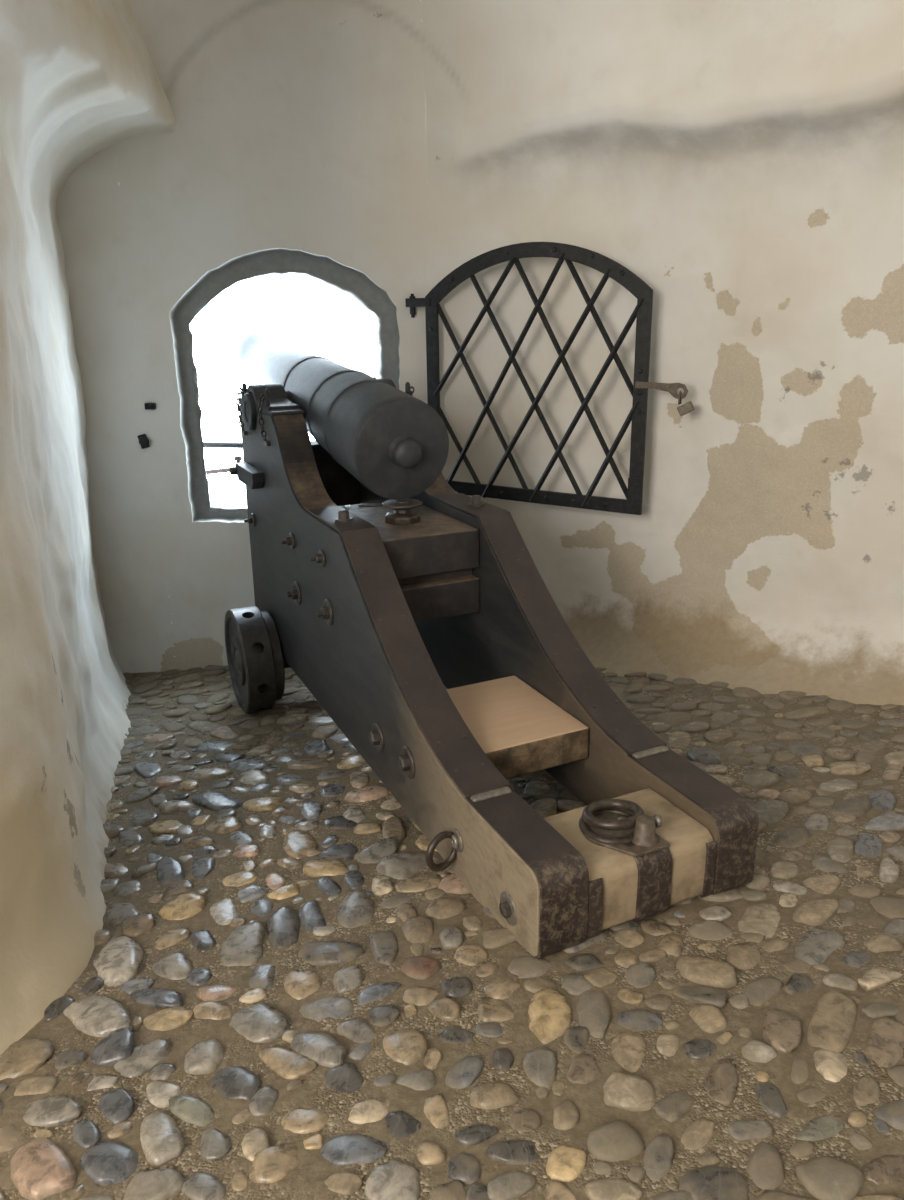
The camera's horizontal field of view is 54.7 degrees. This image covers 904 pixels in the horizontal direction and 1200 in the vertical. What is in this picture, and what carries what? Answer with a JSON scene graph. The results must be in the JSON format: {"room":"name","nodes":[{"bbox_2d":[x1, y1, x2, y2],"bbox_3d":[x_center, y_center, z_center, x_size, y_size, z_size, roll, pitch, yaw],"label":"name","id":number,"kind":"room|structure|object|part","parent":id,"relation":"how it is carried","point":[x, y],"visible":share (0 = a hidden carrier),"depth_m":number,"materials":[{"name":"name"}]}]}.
{"room":"fortress cannon room","nodes":[
{"label":"fortress cannon room","id":0,"kind":"room"},
{"bbox_2d":[0,0,175,1054],"bbox_3d":[-1.961,-0.752,2.929,2.107,4.300,4.109,-1,18,0],"label":"wall","id":1,"kind":"structure","parent":0,"point":[79,79],"depth_m":2.87,"materials":[{"name":"white paint"}]},
{"bbox_2d":[56,0,533,672],"bbox_3d":[-1.047,-1.246,4.579,2.970,4.400,1.387,-1,18,0],"label":"wall","id":2,"kind":"structure","parent":0,"point":[360,153],"depth_m":4.54,"materials":[{"name":"beige paint"}]},
{"bbox_2d":[137,434,149,448],"bbox_3d":[-1.712,-0.889,4.879,0.064,0.080,0.088,-1,18,0],"label":"stub","id":3,"kind":"object","parent":2,"relation":"attached to","point":[143,440],"visible":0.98,"depth_m":4.84,"materials":[{"name":"black metal"}]},
{"bbox_2d":[144,403,155,409],"bbox_3d":[-1.659,-1.072,4.823,0.055,0.034,0.088,-1,18,0],"label":"stub","id":4,"kind":"object","parent":2,"relation":"attached to","point":[148,406],"visible":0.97,"depth_m":4.79,"materials":[{"name":"black metal"}]},
{"bbox_2d":[203,442,241,447],"bbox_3d":[-0.984,-0.891,5.065,1.080,0.074,0.034,-1,18,0],"label":"bar","id":5,"kind":"object","parent":2,"relation":"attached to","point":[206,444],"visible":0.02,"depth_m":5.05,"materials":[{"name":"grey metal"}]},
{"bbox_2d":[206,456,241,474],"bbox_3d":[-1.038,-0.817,5.257,1.078,0.127,0.052,-1,18,0],"label":"rail","id":6,"kind":"object","parent":2,"relation":"attached to","point":[237,459],"visible":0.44,"depth_m":5.25,"materials":[{"name":"grey metal"}]},
{"bbox_2d":[405,242,687,514],"bbox_3d":[0.447,-1.125,4.446,1.537,1.292,0.127,8,20,27],"label":"window grille","id":7,"kind":"object","parent":2,"relation":"in","point":[635,285],"visible":0.89,"depth_m":4.35,"materials":[{"name":"black metal"}]},
{"bbox_3d":[0.901,-0.516,4.323,0.068,0.175,0.007,8,20,27],"label":"corner plate","id":8,"kind":"part","parent":7,"relation":"part of","materials":[{"name":"black metal"}]},
{"bbox_2d":[677,391,694,415],"bbox_3d":[1.093,-0.917,4.079,0.076,0.114,0.041,8,20,27],"label":"padlock","id":9,"kind":"object","parent":7,"relation":"hanging from","point":[687,407],"visible":1,"depth_m":4.07,"materials":[{"name":"metal"}]},
{"bbox_2d":[0,665,903,1199],"bbox_3d":[0.018,1.041,1.385,6.032,1.360,8.400,-1,18,0],"label":"floor","id":10,"kind":"structure","parent":0,"point":[278,995],"depth_m":2.00,"materials":[{"name":"grey stone"}]},
{"bbox_2d":[224,377,758,958],"bbox_3d":[-0.113,0.022,3.394,1.068,1.574,2.927,-9,20,-24],"label":"carriage","id":11,"kind":"object","parent":10,"relation":"on","point":[379,606],"visible":0.89,"depth_m":2.94,"materials":[{"name":"paint"}]},
{"bbox_3d":[-1.015,-0.912,4.195,0.034,0.212,0.067,-9,20,-24],"label":"key chain","id":12,"kind":"part","parent":11,"relation":"part of","materials":[{"name":"metal"}]},
{"bbox_2d":[251,513,255,526],"bbox_3d":[-0.987,-0.397,4.335,0.012,0.068,0.068,-9,20,-24],"label":"washer","id":13,"kind":"object","parent":11,"relation":"in","point":[253,515],"depth_m":4.31,"materials":[{"name":"metal"}]},
{"bbox_3d":[-0.827,-0.793,3.816,0.034,0.212,0.067,-9,20,-24],"label":"key chain","id":14,"kind":"part","parent":11,"relation":"part of","materials":[{"name":"metal"}]},
{"bbox_2d":[289,533,294,548],"bbox_3d":[-0.676,-0.249,3.693,0.012,0.068,0.068,-9,20,-24],"label":"washer","id":15,"kind":"object","parent":11,"relation":"in","point":[291,535],"depth_m":3.67,"materials":[{"name":"metal"}]},
{"bbox_2d":[293,581,300,604],"bbox_3d":[-0.664,-0.030,3.745,0.012,0.104,0.104,-9,20,-24],"label":"washer","id":16,"kind":"object","parent":11,"relation":"in","point":[296,584],"depth_m":3.72,"materials":[{"name":"metal"}]},
{"bbox_3d":[-0.609,-0.578,3.615,0.131,0.338,0.445,-9,20,-24],"label":"plate","id":17,"kind":"part","parent":11,"relation":"part of","materials":[{"name":"brown wood"}]},
{"bbox_2d":[318,549,325,566],"bbox_3d":[-0.494,-0.159,3.317,0.012,0.068,0.068,-9,20,-24],"label":"washer","id":18,"kind":"object","parent":11,"relation":"in","point":[321,552],"depth_m":3.30,"materials":[{"name":"metal"}]},
{"bbox_2d":[323,599,332,625],"bbox_3d":[-0.475,0.047,3.350,0.012,0.104,0.104,-9,20,-24],"label":"washer","id":19,"kind":"object","parent":11,"relation":"in","point":[327,603],"depth_m":3.32,"materials":[{"name":"metal"}]},
{"bbox_3d":[-0.419,-0.300,3.291,0.137,0.021,0.428,-9,20,-24],"label":"shelf plate","id":20,"kind":"part","parent":11,"relation":"part of","materials":[{"name":"paint"}]},
{"bbox_2d":[238,330,448,499],"bbox_3d":[-0.629,-0.971,4.216,0.752,0.631,2.220,-6,18,-14],"label":"barrel","id":21,"kind":"object","parent":11,"relation":"on","point":[395,444],"visible":0.96,"depth_m":3.42,"materials":[{"name":"metal"}]},
{"bbox_3d":[-0.172,-0.558,3.319,0.124,0.124,0.084,-9,27,-24],"label":"breech knob","id":22,"kind":"part","parent":21,"relation":"part of","materials":[{"name":"metal"}]},
{"bbox_3d":[-0.309,-0.374,3.444,0.117,0.019,0.014,1,18,6],"label":"screw handle","id":23,"kind":"part","parent":11,"relation":"part of","materials":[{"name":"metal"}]},
{"bbox_2d":[372,722,384,751],"bbox_3d":[-0.255,0.473,3.010,0.012,0.104,0.104,-9,20,-24],"label":"washer","id":24,"kind":"object","parent":11,"relation":"in","point":[378,728],"depth_m":2.98,"materials":[{"name":"metal"}]},
{"bbox_2d":[401,746,414,778],"bbox_3d":[-0.140,0.514,2.767,0.012,0.104,0.104,-9,20,-24],"label":"washer","id":25,"kind":"object","parent":11,"relation":"in","point":[407,752],"depth_m":2.74,"materials":[{"name":"metal"}]},
{"bbox_3d":[-0.114,0.141,2.767,0.137,0.545,1.000,-9,20,-24],"label":"sweep plate","id":26,"kind":"part","parent":11,"relation":"part of","materials":[{"name":"paint"}]},
{"bbox_3d":[-0.119,-0.656,3.834,0.131,0.338,0.445,-9,20,-24],"label":"plate","id":27,"kind":"part","parent":11,"relation":"part of","materials":[{"name":"brown wood"}]},
{"bbox_3d":[0.071,-0.379,3.510,0.137,0.021,0.428,-9,20,-24],"label":"shelf plate","id":28,"kind":"part","parent":11,"relation":"part of","materials":[{"name":"paint"}]},
{"bbox_2d":[500,891,516,925],"bbox_3d":[0.145,0.789,2.235,0.006,0.088,0.088,-9,20,-24],"label":"washer","id":29,"kind":"object","parent":11,"relation":"in","point":[508,900],"depth_m":2.22,"materials":[{"name":"metal"}]},
{"bbox_3d":[0.187,0.704,2.296,0.137,0.245,0.407,-9,20,-24],"label":"trail plate","id":30,"kind":"part","parent":11,"relation":"part of","materials":[{"name":"paint"}]},
{"bbox_3d":[0.376,0.062,2.986,0.137,0.545,1.000,-9,20,-24],"label":"sweep plate","id":31,"kind":"part","parent":11,"relation":"part of","materials":[{"name":"paint"}]},
{"bbox_3d":[0.425,0.601,2.328,0.174,0.020,0.174,-9,20,-24],"label":"ring seat","id":32,"kind":"part","parent":11,"relation":"part of","materials":[{"name":"metal"}]},
{"bbox_3d":[0.439,0.615,2.302,0.173,0.010,0.213,-9,20,-24],"label":"ring plate","id":33,"kind":"part","parent":11,"relation":"part of","materials":[{"name":"grey metal"}]},
{"bbox_3d":[0.677,0.625,2.515,0.137,0.245,0.407,-9,20,-24],"label":"trail plate","id":34,"kind":"part","parent":11,"relation":"part of","materials":[{"name":"paint"}]},
{"bbox_2d":[514,0,903,704],"bbox_3d":[1.481,-0.926,3.454,3.207,4.400,0.892,12,22,35],"label":"wall","id":35,"kind":"structure","parent":0,"point":[743,160],"depth_m":3.97,"materials":[{"name":"beige paint"}]}
]}

